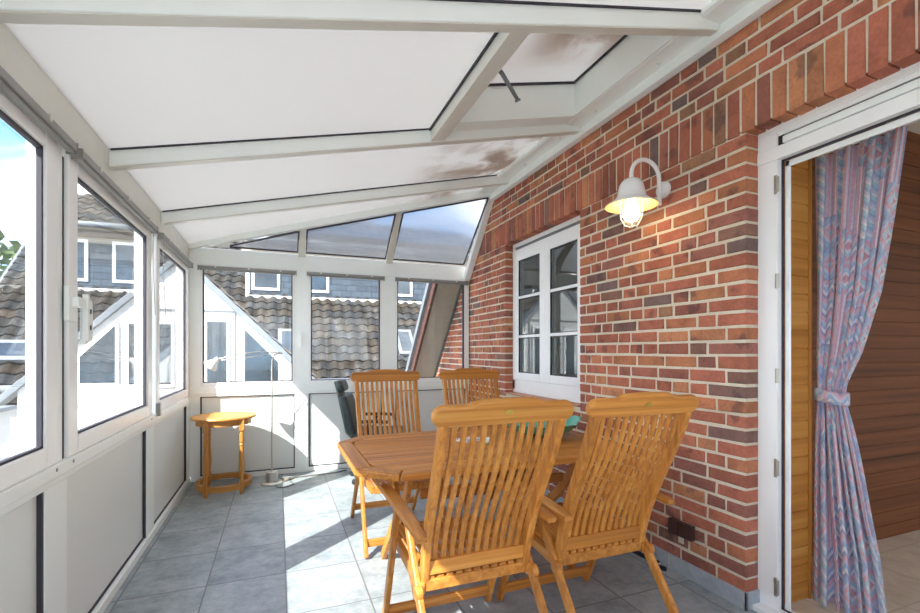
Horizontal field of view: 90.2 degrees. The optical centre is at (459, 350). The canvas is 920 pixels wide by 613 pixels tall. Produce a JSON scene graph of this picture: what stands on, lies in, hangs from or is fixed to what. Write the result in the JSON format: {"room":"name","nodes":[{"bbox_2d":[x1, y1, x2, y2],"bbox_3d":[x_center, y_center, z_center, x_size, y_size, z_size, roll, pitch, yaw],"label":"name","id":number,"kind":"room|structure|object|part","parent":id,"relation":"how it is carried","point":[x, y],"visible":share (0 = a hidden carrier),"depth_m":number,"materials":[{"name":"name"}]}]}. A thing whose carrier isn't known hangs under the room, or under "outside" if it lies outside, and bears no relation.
{"room":"sunroom","nodes":[
{"label":"sunroom","id":0,"kind":"room"},
{"bbox_2d":[0,89,189,612],"bbox_3d":[-1.528,0.205,1.556,0.108,2.170,6.420,0,0,-22],"label":"wall","id":1,"kind":"structure","parent":0,"point":[71,537],"depth_m":2.15,"materials":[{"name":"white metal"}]},
{"bbox_2d":[0,65,77,491],"bbox_3d":[-1.329,-0.191,1.181,0.090,1.312,1.436,0,0,-22],"label":"window","id":2,"kind":"structure","parent":1,"relation":"in","point":[43,453],"depth_m":1.68,"materials":[{"name":"white plastic"}]},
{"bbox_3d":[-1.311,-0.821,1.201,0.042,0.052,1.412,0,0,-22],"label":"blind rail","id":3,"kind":"part","parent":2,"relation":"part of","materials":[{"name":"metal"}]},
{"bbox_3d":[-1.518,0.882,1.516,0.038,0.715,6.140,0,0,-22],"label":"infill panel","id":4,"kind":"part","parent":1,"relation":"part of","materials":[{"name":"plastic"}]},
{"bbox_2d":[0,23,188,257],"bbox_3d":[-1.584,-0.968,1.576,0.160,0.175,6.500,0,0,-22],"label":"trim","id":5,"kind":"structure","parent":1,"relation":"attached to","point":[17,62],"depth_m":1.91,"materials":[{"name":"beige metal"}]},
{"bbox_2d":[62,148,157,462],"bbox_3d":[-1.843,-0.191,2.474,0.090,1.312,1.384,0,0,-22],"label":"window","id":6,"kind":"structure","parent":1,"relation":"in","point":[75,440],"depth_m":1.99,"materials":[{"name":"white plastic"}]},
{"bbox_3d":[-1.595,-0.192,1.877,0.018,0.140,0.090,0,0,-22],"label":"handle plate","id":7,"kind":"part","parent":6,"relation":"part of","materials":[{"name":"white metal"}]},
{"bbox_3d":[-1.590,-0.135,1.924,0.025,0.214,0.104,0,0,-22],"label":"handle","id":8,"kind":"part","parent":6,"relation":"part of","materials":[{"name":"white metal"}]},
{"bbox_3d":[-1.831,-0.546,2.509,0.042,0.602,1.308,0,0,-22],"label":"blind rail","id":9,"kind":"part","parent":6,"relation":"part of","materials":[{"name":"metal"}]},
{"bbox_3d":[-2.046,-0.585,3.045,0.008,0.420,0.054,0,0,-22],"label":"pull cord","id":10,"kind":"part","parent":6,"relation":"part of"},
{"bbox_3d":[-2.063,-0.520,3.087,0.008,0.550,0.064,0,0,-22],"label":"pull cord","id":11,"kind":"part","parent":6,"relation":"part of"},
{"bbox_2d":[152,232,192,415],"bbox_3d":[-2.370,-0.191,3.801,0.090,1.312,1.275,0,0,-22],"label":"window","id":12,"kind":"structure","parent":1,"relation":"in","point":[158,404],"depth_m":3.43,"materials":[{"name":"white plastic"}]},
{"bbox_3d":[-2.173,-0.485,3.365,0.008,0.621,0.124,0,0,-22],"label":"pull cord","id":13,"kind":"part","parent":12,"relation":"part of","materials":[{"name":"plastic"}]},
{"bbox_3d":[-2.353,-0.511,3.821,0.042,0.672,1.212,0,0,-22],"label":"blind rail","id":14,"kind":"part","parent":12,"relation":"part of","materials":[{"name":"metal"}]},
{"bbox_2d":[189,248,468,481],"bbox_3d":[-1.287,0.133,5.072,2.975,2.315,0.102,0,0,-22],"label":"wall","id":15,"kind":"structure","parent":0,"point":[308,426],"depth_m":4.86,"materials":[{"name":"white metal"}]},
{"bbox_2d":[197,264,296,385],"bbox_3d":[-2.159,-0.258,4.689,0.912,1.205,0.111,0,0,-22],"label":"window","id":16,"kind":"structure","parent":15,"relation":"in","point":[292,381],"depth_m":4.65,"materials":[{"name":"white plastic"}]},
{"bbox_3d":[-2.146,-0.821,4.657,0.912,0.052,0.042,0,0,-22],"label":"blind rail","id":17,"kind":"part","parent":16,"relation":"part of","materials":[{"name":"metal"}]},
{"bbox_2d":[210,231,299,252],"bbox_3d":[-2.133,-1.124,4.544,1.012,0.176,0.267,0,0,-22],"label":"window","id":18,"kind":"structure","parent":15,"relation":"in","point":[287,242],"depth_m":4.67,"materials":[{"name":"clear glass"}]},
{"bbox_3d":[-2.463,-1.090,4.506,0.370,0.107,0.095,0,0,-22],"label":"infill panel","id":19,"kind":"part","parent":18,"relation":"part of","materials":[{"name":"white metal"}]},
{"bbox_3d":[-1.970,-1.130,4.611,0.645,0.164,0.249,0,0,-22],"label":"pane","id":20,"kind":"part","parent":18,"relation":"part of","materials":[{"name":"glass"}]},
{"bbox_3d":[-1.263,0.848,5.084,2.837,0.785,0.038,0,0,-22],"label":"infill panel","id":21,"kind":"part","parent":15,"relation":"part of","materials":[{"name":"plastic"}]},
{"bbox_2d":[188,190,490,248],"bbox_3d":[-1.136,-1.377,4.687,3.072,0.764,0.074,0,0,-8],"label":"trim","id":22,"kind":"structure","parent":15,"relation":"attached to","point":[470,195],"depth_m":4.66,"materials":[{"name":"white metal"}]},
{"bbox_2d":[300,271,384,382],"bbox_3d":[-1.285,-0.258,5.036,0.901,1.205,0.111,0,0,-22],"label":"window","id":23,"kind":"structure","parent":15,"relation":"in","point":[311,380],"depth_m":4.99,"materials":[{"name":"white plastic"}]},
{"bbox_3d":[-1.681,-0.130,4.847,0.025,0.170,0.049,0,0,-22],"label":"handle","id":24,"kind":"part","parent":23,"relation":"part of","materials":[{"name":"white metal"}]},
{"bbox_3d":[-1.240,-0.821,5.017,0.832,0.052,0.042,0,0,-22],"label":"blind rail","id":25,"kind":"part","parent":23,"relation":"part of","materials":[{"name":"metal"}]},
{"bbox_2d":[298,212,401,263],"bbox_3d":[-1.154,-1.253,4.806,1.010,0.529,0.518,0,0,-22],"label":"trim","id":26,"kind":"structure","parent":15,"relation":"attached to","point":[394,235],"depth_m":4.86,"materials":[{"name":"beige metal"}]},
{"bbox_2d":[306,214,395,258],"bbox_3d":[-1.155,-1.231,4.808,0.869,0.390,0.486,0,0,-22],"label":"window","id":27,"kind":"structure","parent":15,"relation":"in","point":[369,237],"depth_m":4.85,"materials":[{"name":"glass"}]},
{"bbox_2d":[395,276,467,380],"bbox_3d":[-0.333,-0.258,5.414,0.892,1.205,0.111,0,0,-22],"label":"window","id":28,"kind":"structure","parent":15,"relation":"in","point":[396,281],"depth_m":5.40,"materials":[{"name":"white plastic"}]},
{"bbox_3d":[-0.320,-0.821,5.382,0.892,0.052,0.042,0,0,-22],"label":"blind rail","id":29,"kind":"part","parent":28,"relation":"part of","materials":[{"name":"metal"}]},
{"bbox_2d":[393,197,488,264],"bbox_3d":[-0.234,-1.340,5.050,0.889,0.609,0.716,0,0,-22],"label":"window","id":30,"kind":"structure","parent":15,"relation":"in","point":[442,234],"depth_m":5.08,"materials":[{"name":"glass"}]},
{"bbox_2d":[4,0,711,243],"bbox_3d":[-0.110,-1.402,2.076,2.950,0.724,6.340,0,0,-22],"label":"ceiling","id":31,"kind":"structure","parent":0,"point":[134,86],"depth_m":2.23,"materials":[{"name":"plastic"}]},
{"bbox_2d":[429,32,529,140],"bbox_3d":[0.054,-1.437,2.502,0.112,0.128,1.110,0,0,-22],"label":"trim","id":32,"kind":"structure","parent":31,"relation":"attached to","point":[499,49],"depth_m":2.37,"materials":[{"name":"beige metal"}]},
{"bbox_2d":[452,33,676,131],"bbox_3d":[0.539,-1.642,2.705,1.000,0.593,1.130,0,0,-22],"label":"window","id":33,"kind":"structure","parent":31,"relation":"attached to","point":[549,79],"depth_m":3.00,"materials":[{"name":"glass"}]},
{"bbox_3d":[0.250,-1.428,2.443,0.183,0.165,0.033,0,0,-33],"label":"opener rod","id":34,"kind":"part","parent":33,"relation":"part of","materials":[{"name":"metal"}]},
{"bbox_3d":[0.543,-1.811,2.696,1.000,0.254,1.110,0,0,-22],"label":"pane","id":35,"kind":"part","parent":33,"relation":"part of","materials":[{"name":"glass"}]},
{"bbox_2d":[104,468,919,612],"bbox_3d":[2.062,1.360,2.460,7.550,0.140,7.450,0,0,-22],"label":"floor","id":36,"kind":"structure","parent":0,"point":[298,547],"depth_m":2.70,"materials":[{"name":"grey tile"}]},
{"bbox_2d":[190,411,256,497],"bbox_3d":[-2.196,0.944,4.266,0.554,0.693,0.554,0,0,-22],"label":"side table","id":37,"kind":"object","parent":36,"relation":"on","point":[208,421],"visible":1,"depth_m":4.12,"materials":[{"name":"brown wood"}]},
{"bbox_3d":[-2.232,0.956,4.020,0.048,0.668,0.047,0,0,-22],"label":"leg","id":38,"kind":"part","parent":37,"relation":"part of","materials":[{"name":"brown wood"}]},
{"bbox_3d":[-2.419,0.956,4.408,0.048,0.668,0.047,0,0,-22],"label":"leg","id":39,"kind":"part","parent":37,"relation":"part of","materials":[{"name":"brown wood"}]},
{"bbox_3d":[-1.975,0.956,4.144,0.048,0.668,0.047,0,0,-22],"label":"leg","id":40,"kind":"part","parent":37,"relation":"part of","materials":[{"name":"brown wood"}]},
{"bbox_2d":[204,351,346,487],"bbox_3d":[-1.728,0.645,4.463,1.343,1.290,0.343,0,0,-29],"label":"floor lamp","id":41,"kind":"object","parent":36,"relation":"on","point":[272,479],"visible":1,"depth_m":4.44,"materials":[{"name":"metal"}]},
{"bbox_3d":[-1.960,0.044,4.300,0.566,0.089,0.026,0,0,-42],"label":"arm","id":42,"kind":"part","parent":41,"relation":"part of","materials":[{"name":"metal"}]},
{"bbox_3d":[-1.542,1.276,4.670,0.233,0.025,0.801,0,0,34],"label":"cord","id":43,"kind":"part","parent":41,"relation":"part of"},
{"bbox_2d":[334,379,402,484],"bbox_3d":[-0.894,0.788,4.638,0.711,1.002,0.608,0,0,-3],"label":"office chair","id":44,"kind":"object","parent":36,"relation":"on","point":[346,401],"visible":0.36,"depth_m":4.46,"materials":[{"name":"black leather"}]},
{"bbox_3d":[-1.099,0.627,4.622,0.168,0.390,0.460,0,0,-3],"label":"backrest","id":45,"kind":"part","parent":44,"relation":"part of","materials":[{"name":"fabric"}]},
{"bbox_3d":[-0.836,0.762,4.373,0.301,0.213,0.072,0,0,-3],"label":"armrest","id":46,"kind":"part","parent":44,"relation":"part of","materials":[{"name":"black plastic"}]},
{"bbox_3d":[-0.809,0.833,4.639,0.466,0.090,0.470,0,0,-3],"label":"seat","id":47,"kind":"part","parent":44,"relation":"part of","materials":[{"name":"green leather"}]},
{"bbox_3d":[-0.867,0.762,4.900,0.301,0.213,0.072,0,0,-3],"label":"armrest","id":48,"kind":"part","parent":44,"relation":"part of","materials":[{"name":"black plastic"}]},
{"bbox_2d":[350,369,449,557],"bbox_3d":[-0.465,0.714,3.269,0.588,1.148,0.810,0,0,-22],"label":"garden chair","id":49,"kind":"object","parent":36,"relation":"on","point":[381,375],"visible":0.44,"depth_m":3.45,"materials":[{"name":"brown wood"}]},
{"bbox_3d":[-0.753,0.977,3.336,0.024,0.621,0.472,0,0,-22],"label":"leg","id":50,"kind":"part","parent":49,"relation":"part of","materials":[{"name":"brown wood"}]},
{"bbox_3d":[-0.623,0.975,2.942,0.024,0.618,0.282,0,0,-22],"label":"leg","id":51,"kind":"part","parent":49,"relation":"part of","materials":[{"name":"brown wood"}]},
{"bbox_3d":[-0.570,0.188,3.533,0.544,0.094,0.049,0,0,-22],"label":"rail","id":52,"kind":"part","parent":49,"relation":"part of","materials":[{"name":"brown wood"}]},
{"bbox_3d":[-0.413,0.854,3.137,0.408,0.038,0.505,0,0,-22],"label":"seat","id":53,"kind":"part","parent":49,"relation":"part of","materials":[{"name":"brown wood"}]},
{"bbox_3d":[-0.418,0.881,3.152,0.480,0.082,0.497,0,0,-22],"label":"seat frame","id":54,"kind":"part","parent":49,"relation":"part of","materials":[{"name":"brown wood"}]},
{"bbox_3d":[-0.302,0.977,3.516,0.024,0.621,0.472,0,0,-22],"label":"leg","id":55,"kind":"part","parent":49,"relation":"part of","materials":[{"name":"brown wood"}]},
{"bbox_3d":[-0.125,0.975,3.140,0.024,0.618,0.282,0,0,-22],"label":"leg","id":56,"kind":"part","parent":49,"relation":"part of","materials":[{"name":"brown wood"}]},
{"bbox_2d":[379,397,573,612],"bbox_3d":[0.027,0.723,1.916,0.588,1.130,0.810,0,0,-22],"label":"garden chair","id":57,"kind":"object","parent":36,"relation":"on","point":[498,557],"visible":1,"depth_m":1.73,"materials":[{"name":"brown wood"}]},
{"bbox_3d":[-0.312,0.975,2.045,0.024,0.618,0.282,0,0,-22],"label":"leg","id":58,"kind":"part","parent":57,"relation":"part of","materials":[{"name":"brown wood"}]},
{"bbox_3d":[-0.249,0.651,1.894,0.058,0.045,0.646,0,0,-22],"label":"armrest","id":59,"kind":"part","parent":57,"relation":"part of","materials":[{"name":"brown wood"}]},
{"bbox_3d":[-0.136,0.977,1.669,0.024,0.621,0.472,0,0,-22],"label":"leg","id":60,"kind":"part","parent":57,"relation":"part of","materials":[{"name":"brown wood"}]},
{"bbox_3d":[-0.025,0.854,2.048,0.408,0.038,0.505,0,0,-22],"label":"seat","id":61,"kind":"part","parent":57,"relation":"part of","materials":[{"name":"brown wood"}]},
{"bbox_3d":[-0.019,0.881,2.033,0.480,0.082,0.497,0,0,-22],"label":"seat frame","id":62,"kind":"part","parent":57,"relation":"part of","materials":[{"name":"brown wood"}]},
{"bbox_3d":[0.067,0.822,1.815,0.410,0.055,0.024,0,0,-22],"label":"rail","id":63,"kind":"part","parent":57,"relation":"part of","materials":[{"name":"brown wood"}]},
{"bbox_3d":[0.186,0.975,2.243,0.024,0.618,0.282,0,0,-22],"label":"leg","id":64,"kind":"part","parent":57,"relation":"part of","materials":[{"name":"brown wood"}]},
{"bbox_3d":[0.162,0.205,1.578,0.544,0.093,0.056,0,0,-22],"label":"rail","id":65,"kind":"part","parent":57,"relation":"part of","materials":[{"name":"brown wood"}]},
{"bbox_3d":[0.243,0.651,2.090,0.058,0.045,0.646,0,0,-22],"label":"armrest","id":66,"kind":"part","parent":57,"relation":"part of","materials":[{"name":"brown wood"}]},
{"bbox_3d":[0.316,0.977,1.849,0.024,0.621,0.472,0,0,-22],"label":"leg","id":67,"kind":"part","parent":57,"relation":"part of","materials":[{"name":"brown wood"}]},
{"bbox_2d":[337,426,620,611],"bbox_3d":[0.104,0.921,2.731,1.550,0.741,1.030,0,0,-22],"label":"garden table","id":68,"kind":"object","parent":36,"relation":"on","point":[407,457],"visible":0.52,"depth_m":2.49,"materials":[{"name":"brown wood"}]},
{"bbox_3d":[-0.361,0.946,2.560,0.030,0.691,0.664,0,0,-22],"label":"leg","id":69,"kind":"part","parent":68,"relation":"part of","materials":[{"name":"brown wood"}]},
{"bbox_3d":[-0.318,0.946,2.550,0.030,0.691,0.664,0,0,-22],"label":"leg","id":70,"kind":"part","parent":68,"relation":"part of","materials":[{"name":"brown wood"}]},
{"bbox_2d":[456,436,478,442],"bbox_3d":[0.053,0.544,2.819,0.150,0.011,0.120,0,0,-39],"label":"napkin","id":71,"kind":"object","parent":68,"relation":"on","point":[468,437],"visible":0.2,"depth_m":2.79,"materials":[{"name":"paper"}]},
{"bbox_3d":[0.196,0.730,2.499,0.860,0.050,0.022,0,0,-22],"label":"cross rail","id":72,"kind":"part","parent":68,"relation":"part of","materials":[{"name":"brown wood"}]},
{"bbox_2d":[507,415,581,436],"bbox_3d":[0.532,0.496,2.993,0.494,0.108,0.494,0,0,18],"label":"bowl","id":73,"kind":"object","parent":68,"relation":"on","point":[571,423],"visible":0.18,"depth_m":3.00,"materials":[{"name":"teal ceramic"}]},
{"bbox_3d":[0.535,0.946,2.889,0.030,0.691,0.664,0,0,-22],"label":"leg","id":74,"kind":"part","parent":68,"relation":"part of","materials":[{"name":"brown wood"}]},
{"bbox_3d":[0.559,0.946,2.926,0.030,0.691,0.664,0,0,-22],"label":"leg","id":75,"kind":"part","parent":68,"relation":"part of","materials":[{"name":"brown wood"}]},
{"bbox_2d":[437,368,534,532],"bbox_3d":[0.185,0.714,3.527,0.588,1.148,0.810,0,0,-22],"label":"garden chair","id":76,"kind":"object","parent":36,"relation":"on","point":[458,374],"visible":0.2,"depth_m":3.75,"materials":[{"name":"brown wood"}]},
{"bbox_3d":[0.027,0.975,3.200,0.024,0.618,0.282,0,0,-22],"label":"leg","id":77,"kind":"part","parent":76,"relation":"part of","materials":[{"name":"brown wood"}]},
{"bbox_3d":[0.080,0.188,3.792,0.544,0.094,0.049,0,0,-22],"label":"rail","id":78,"kind":"part","parent":76,"relation":"part of","materials":[{"name":"brown wood"}]},
{"bbox_3d":[0.232,0.881,3.410,0.480,0.082,0.497,0,0,-22],"label":"seat frame","id":79,"kind":"part","parent":76,"relation":"part of","materials":[{"name":"brown wood"}]},
{"bbox_3d":[0.238,0.854,3.395,0.408,0.038,0.505,0,0,-22],"label":"seat","id":80,"kind":"part","parent":76,"relation":"part of","materials":[{"name":"brown wood"}]},
{"bbox_2d":[496,392,698,612],"bbox_3d":[0.589,0.723,2.123,0.588,1.130,0.810,0,0,-22],"label":"garden chair","id":81,"kind":"object","parent":36,"relation":"on","point":[579,533],"visible":0.88,"depth_m":1.93,"materials":[{"name":"brown wood"}]},
{"bbox_3d":[0.249,0.975,2.252,0.024,0.618,0.282,0,0,-22],"label":"leg","id":82,"kind":"part","parent":81,"relation":"part of","materials":[{"name":"brown wood"}]},
{"bbox_3d":[0.312,0.651,2.101,0.058,0.045,0.646,0,0,-22],"label":"armrest","id":83,"kind":"part","parent":81,"relation":"part of","materials":[{"name":"brown wood"}]},
{"bbox_3d":[0.425,0.977,1.876,0.024,0.621,0.472,0,0,-22],"label":"leg","id":84,"kind":"part","parent":81,"relation":"part of","materials":[{"name":"brown wood"}]},
{"bbox_3d":[0.542,0.881,2.240,0.480,0.082,0.497,0,0,-22],"label":"seat frame","id":85,"kind":"part","parent":81,"relation":"part of","materials":[{"name":"brown wood"}]},
{"bbox_3d":[0.536,0.854,2.255,0.408,0.038,0.505,0,0,-22],"label":"seat","id":86,"kind":"part","parent":81,"relation":"part of","materials":[{"name":"brown wood"}]},
{"bbox_3d":[0.747,0.975,2.450,0.024,0.618,0.282,0,0,-22],"label":"leg","id":87,"kind":"part","parent":81,"relation":"part of","materials":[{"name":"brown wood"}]},
{"bbox_3d":[0.629,0.822,2.022,0.410,0.055,0.024,0,0,-22],"label":"rail","id":88,"kind":"part","parent":81,"relation":"part of","materials":[{"name":"brown wood"}]},
{"bbox_3d":[0.805,0.651,2.297,0.058,0.045,0.646,0,0,-22],"label":"armrest","id":89,"kind":"part","parent":81,"relation":"part of","materials":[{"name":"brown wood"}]},
{"bbox_3d":[0.723,0.205,1.785,0.544,0.093,0.056,0,0,-22],"label":"rail","id":90,"kind":"part","parent":81,"relation":"part of","materials":[{"name":"brown wood"}]},
{"bbox_3d":[0.877,0.977,2.055,0.024,0.621,0.472,0,0,-22],"label":"leg","id":91,"kind":"part","parent":81,"relation":"part of","materials":[{"name":"brown wood"}]},
{"bbox_2d":[538,242,576,376],"bbox_3d":[2.305,-0.110,4.774,2.690,3.000,3.230,0,0,-22],"label":"wall","id":92,"kind":"structure","parent":0,"point":[566,256],"depth_m":5.92,"materials":[{"name":"paint"}]},
{"bbox_2d":[435,0,919,591],"bbox_3d":[1.072,1.230,3.704,0.392,6.120,8.500,0,0,-22],"label":"wall","id":93,"kind":"structure","parent":0,"point":[669,300],"depth_m":2.57,"materials":[{"name":"brick"}]},
{"bbox_2d":[161,175,508,224],"bbox_3d":[-0.881,-1.343,3.970,2.915,0.788,0.070,0,0,-22],"label":"trim","id":94,"kind":"structure","parent":93,"relation":"attached to","point":[186,215],"depth_m":3.83,"materials":[{"name":"white metal"}]},
{"bbox_2d":[109,124,579,170],"bbox_3d":[-0.464,-1.343,2.920,2.915,0.788,0.070,0,0,-22],"label":"ceiling beam","id":95,"kind":"structure","parent":93,"relation":"attached to","point":[141,157],"depth_m":2.71,"materials":[{"name":"white metal"}]},
{"bbox_2d":[0,0,719,36],"bbox_3d":[-0.032,-1.343,1.833,2.915,0.788,0.070,0,0,-22],"label":"ceiling beam","id":96,"kind":"structure","parent":93,"relation":"attached to","point":[497,16],"depth_m":1.70,"materials":[{"name":"white metal"}]},
{"bbox_2d":[405,283,461,376],"bbox_3d":[-0.533,0.992,7.475,1.010,4.072,3.726,0,0,-22],"label":"verge","id":97,"kind":"object","parent":93,"relation":"attached to","point":[439,302],"visible":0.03,"depth_m":6.18,"materials":[{"name":"beige wood"}]},
{"bbox_2d":[463,196,493,280],"bbox_3d":[0.217,-1.304,5.229,0.077,0.914,0.770,0,0,-23],"label":"trim","id":98,"kind":"structure","parent":93,"relation":"attached to","point":[480,232],"depth_m":5.24,"materials":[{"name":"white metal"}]},
{"bbox_2d":[504,215,580,406],"bbox_3d":[0.757,-0.331,4.148,0.170,1.527,1.250,0,0,-22],"label":"window","id":99,"kind":"structure","parent":93,"relation":"in","point":[546,383],"depth_m":4.13,"materials":[{"name":"white plastic"}]},
{"bbox_3d":[0.689,-0.333,4.430,0.067,1.245,0.575,0,0,-22],"label":"sash","id":100,"kind":"part","parent":99,"relation":"part of","materials":[{"name":"white plastic"}]},
{"bbox_3d":[0.731,0.427,4.138,0.115,0.011,1.244,0,0,-22],"label":"sill","id":101,"kind":"part","parent":99,"relation":"part of","materials":[{"name":"plastic"}]},
{"bbox_3d":[0.901,-0.333,3.896,0.067,1.245,0.575,0,0,-22],"label":"sash","id":102,"kind":"part","parent":99,"relation":"part of","materials":[{"name":"white plastic"}]},
{"bbox_2d":[478,0,782,199],"bbox_3d":[1.322,-1.722,2.263,0.198,0.215,5.630,0,0,-22],"label":"trim","id":103,"kind":"structure","parent":93,"relation":"attached to","point":[732,16],"depth_m":2.81,"materials":[{"name":"white metal"}]},
{"bbox_2d":[605,157,670,227],"bbox_3d":[1.048,-0.931,2.692,0.401,0.427,0.298,0,0,-22],"label":"wall lamp","id":104,"kind":"object","parent":93,"relation":"attached to","point":[632,199],"visible":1,"depth_m":2.66,"materials":[{"name":"white metal"}]},
{"bbox_3d":[1.000,-0.822,2.673,0.094,0.150,0.094,0,0,-22],"label":"bulb","id":105,"kind":"part","parent":104,"relation":"part of","materials":[{"name":"glass"}]},
{"bbox_3d":[1.000,-0.926,2.673,0.298,0.161,0.298,0,0,-22],"label":"lamp shade","id":106,"kind":"part","parent":104,"relation":"part of","materials":[{"name":"metal"}]},
{"bbox_3d":[1.221,-0.972,2.761,0.030,0.100,0.100,0,0,-22],"label":"wall plate","id":107,"kind":"part","parent":104,"relation":"part of","materials":[{"name":"metal"}]},
{"bbox_2d":[633,551,666,570],"bbox_3d":[1.020,1.277,3.048,0.077,0.026,0.832,0,0,-27],"label":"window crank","id":108,"kind":"structure","parent":93,"relation":"in","point":[638,553],"depth_m":2.80,"materials":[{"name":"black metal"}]},
{"bbox_2d":[545,489,759,610],"bbox_3d":[1.340,1.246,2.609,0.102,0.088,6.260,0,0,-22],"label":"baseboard","id":109,"kind":"structure","parent":93,"relation":"attached to","point":[740,598],"depth_m":2.48,"materials":[{"name":"grey tile"}]},
{"bbox_2d":[668,517,694,543],"bbox_3d":[1.266,1.045,2.628,0.042,0.130,0.166,0,0,-22],"label":"wall socket","id":110,"kind":"object","parent":93,"relation":"attached to","point":[683,530],"visible":1,"depth_m":2.61,"materials":[{"name":"brown plastic"}]},
{"bbox_2d":[752,61,919,612],"bbox_3d":[1.809,0.092,1.578,0.137,2.396,1.597,0,0,-22],"label":"door","id":111,"kind":"structure","parent":93,"relation":"in","point":[895,96],"depth_m":2.23,"materials":[{"name":"white plastic"}]},
{"bbox_2d":[785,154,807,602],"bbox_3d":[1.710,0.135,2.411,0.340,2.390,0.024,0,0,-22],"label":"wooden door frame","id":112,"kind":"structure","parent":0,"point":[799,173],"depth_m":2.44,"materials":[{"name":"brown wood"}]},
{"bbox_2d":[812,125,907,612],"bbox_3d":[1.968,0.137,2.293,0.153,2.365,0.392,0,0,-15],"label":"curtain","id":113,"kind":"object","parent":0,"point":[857,186],"visible":1,"depth_m":2.33,"materials":[{"name":"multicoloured fabric"}]},
{"bbox_2d":[811,124,919,556],"bbox_3d":[3.606,-0.140,3.491,3.920,2.940,0.025,0,0,-22],"label":"wall","id":114,"kind":"structure","parent":0,"point":[883,387],"depth_m":3.29,"materials":[{"name":"brown wood"}]},
{"bbox_2d":[886,111,919,133],"bbox_3d":[3.705,-1.660,3.086,4.035,0.100,7.400,0,0,-22],"label":"ceiling","id":115,"kind":"structure","parent":0,"point":[915,127],"depth_m":3.28,"materials":[{"name":"paint"}]},
{"bbox_3d":[4.302,-0.140,1.575,4.040,2.940,4.150,0,0,-22],"label":"wall","id":116,"kind":"structure","parent":0,"visible":0},
{"bbox_2d":[817,120,919,156],"bbox_3d":[2.265,-1.067,1.680,0.026,0.025,1.750,0,0,-22],"label":"rail","id":117,"kind":"object","parent":116,"relation":"attached to","point":[917,120],"visible":0.22,"depth_m":2.24,"materials":[{"name":"white metal"}]},
{"label":"outside","id":118,"kind":"structure","parent":0,"visible":0},
{"bbox_3d":[-9.232,4.390,23.233,120.000,0.200,130.000,0,0,-22],"label":"ground","id":119,"kind":"structure","parent":118,"visible":0},
{"bbox_2d":[0,405,16,460],"bbox_3d":[-4.268,2.505,1.532,0.340,3.570,9.700,0,0,-22],"label":"wall","id":120,"kind":"structure","parent":119,"relation":"on","point":[4,410],"depth_m":5.93,"materials":[{"name":"paint"}]},
{"bbox_2d":[0,230,20,276],"bbox_3d":[-19.036,-0.382,18.203,4.236,9.357,4.284,0,0,-22],"label":"tree","id":121,"kind":"object","parent":119,"relation":"on","point":[7,253],"visible":0.08,"depth_m":18.66,"materials":[{"name":"green plant"}]},
{"bbox_2d":[0,260,317,479],"bbox_3d":[-5.233,1.306,8.972,5.440,5.967,2.660,0,0,-22],"label":"gabled house","id":122,"kind":"structure","parent":119,"relation":"on","point":[105,363],"depth_m":7.68,"materials":[{"name":"paint"}]},
{"bbox_3d":[-5.810,0.050,7.337,0.460,0.920,0.008,0,0,-22],"label":"pane","id":123,"kind":"part","parent":122,"relation":"part of","materials":[{"name":"glass"}]},
{"bbox_3d":[-5.346,0.050,7.522,0.160,1.000,0.008,0,0,-22],"label":"pane","id":124,"kind":"part","parent":122,"relation":"part of","materials":[{"name":"glass"}]},
{"bbox_3d":[-4.974,0.050,7.669,0.220,1.000,0.008,0,0,-22],"label":"pane","id":125,"kind":"part","parent":122,"relation":"part of","materials":[{"name":"glass"}]},
{"bbox_3d":[-4.230,0.010,7.965,0.300,1.040,0.008,0,0,-22],"label":"pane","id":126,"kind":"part","parent":122,"relation":"part of","materials":[{"name":"glass"}]},
{"bbox_3d":[-3.566,0.090,8.229,0.550,0.960,0.008,0,0,-22],"label":"pane","id":127,"kind":"part","parent":122,"relation":"part of","materials":[{"name":"glass"}]},
{"bbox_2d":[0,194,472,456],"bbox_3d":[-5.002,-0.095,15.161,14.500,8.771,8.127,0,0,-22],"label":"house","id":128,"kind":"structure","parent":119,"relation":"on","point":[344,310],"depth_m":12.20,"materials":[{"name":"tile"}]},
{"bbox_3d":[-9.515,-0.042,9.729,0.520,0.274,0.274,0,0,-22],"label":"pane","id":129,"kind":"part","parent":128,"relation":"part of","materials":[{"name":"glass"}]},
{"bbox_3d":[-9.734,-2.285,11.416,0.590,0.900,0.008,0,0,-22],"label":"pane","id":130,"kind":"part","parent":128,"relation":"part of","materials":[{"name":"glass"}]},
{"bbox_3d":[-8.661,-2.285,11.843,0.400,0.900,0.008,0,0,-22],"label":"pane","id":131,"kind":"part","parent":128,"relation":"part of","materials":[{"name":"glass"}]},
{"bbox_3d":[-5.547,-2.250,13.080,0.600,0.870,0.008,0,0,-22],"label":"pane","id":132,"kind":"part","parent":128,"relation":"part of","materials":[{"name":"glass"}]},
{"bbox_3d":[-4.420,-0.236,11.963,0.440,0.592,0.592,0,0,-22],"label":"pane","id":133,"kind":"part","parent":128,"relation":"part of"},
{"bbox_3d":[-4.214,-2.250,13.610,0.470,0.870,0.008,0,0,-22],"label":"pane","id":134,"kind":"part","parent":128,"relation":"part of","materials":[{"name":"glass"}]},
{"bbox_3d":[-1.863,-2.250,14.544,0.570,0.870,0.008,0,0,-22],"label":"pane","id":135,"kind":"part","parent":128,"relation":"part of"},
{"bbox_3d":[-1.568,-0.289,13.153,0.320,0.556,0.556,0,0,-22],"label":"pane","id":136,"kind":"part","parent":128,"relation":"part of","materials":[{"name":"glass"}]},
{"bbox_3d":[1.805,-0.140,2.627,0.035,2.940,0.291,0,0,-22],"label":"wall","id":137,"kind":"structure","parent":0,"visible":0},
{"bbox_2d":[806,152,811,598],"bbox_3d":[1.877,0.130,2.474,0.016,2.400,0.042,0,0,-22],"label":"trim","id":138,"kind":"structure","parent":137,"relation":"attached to","point":[809,169],"depth_m":2.46,"materials":[{"name":"brown wood"}]}
]}

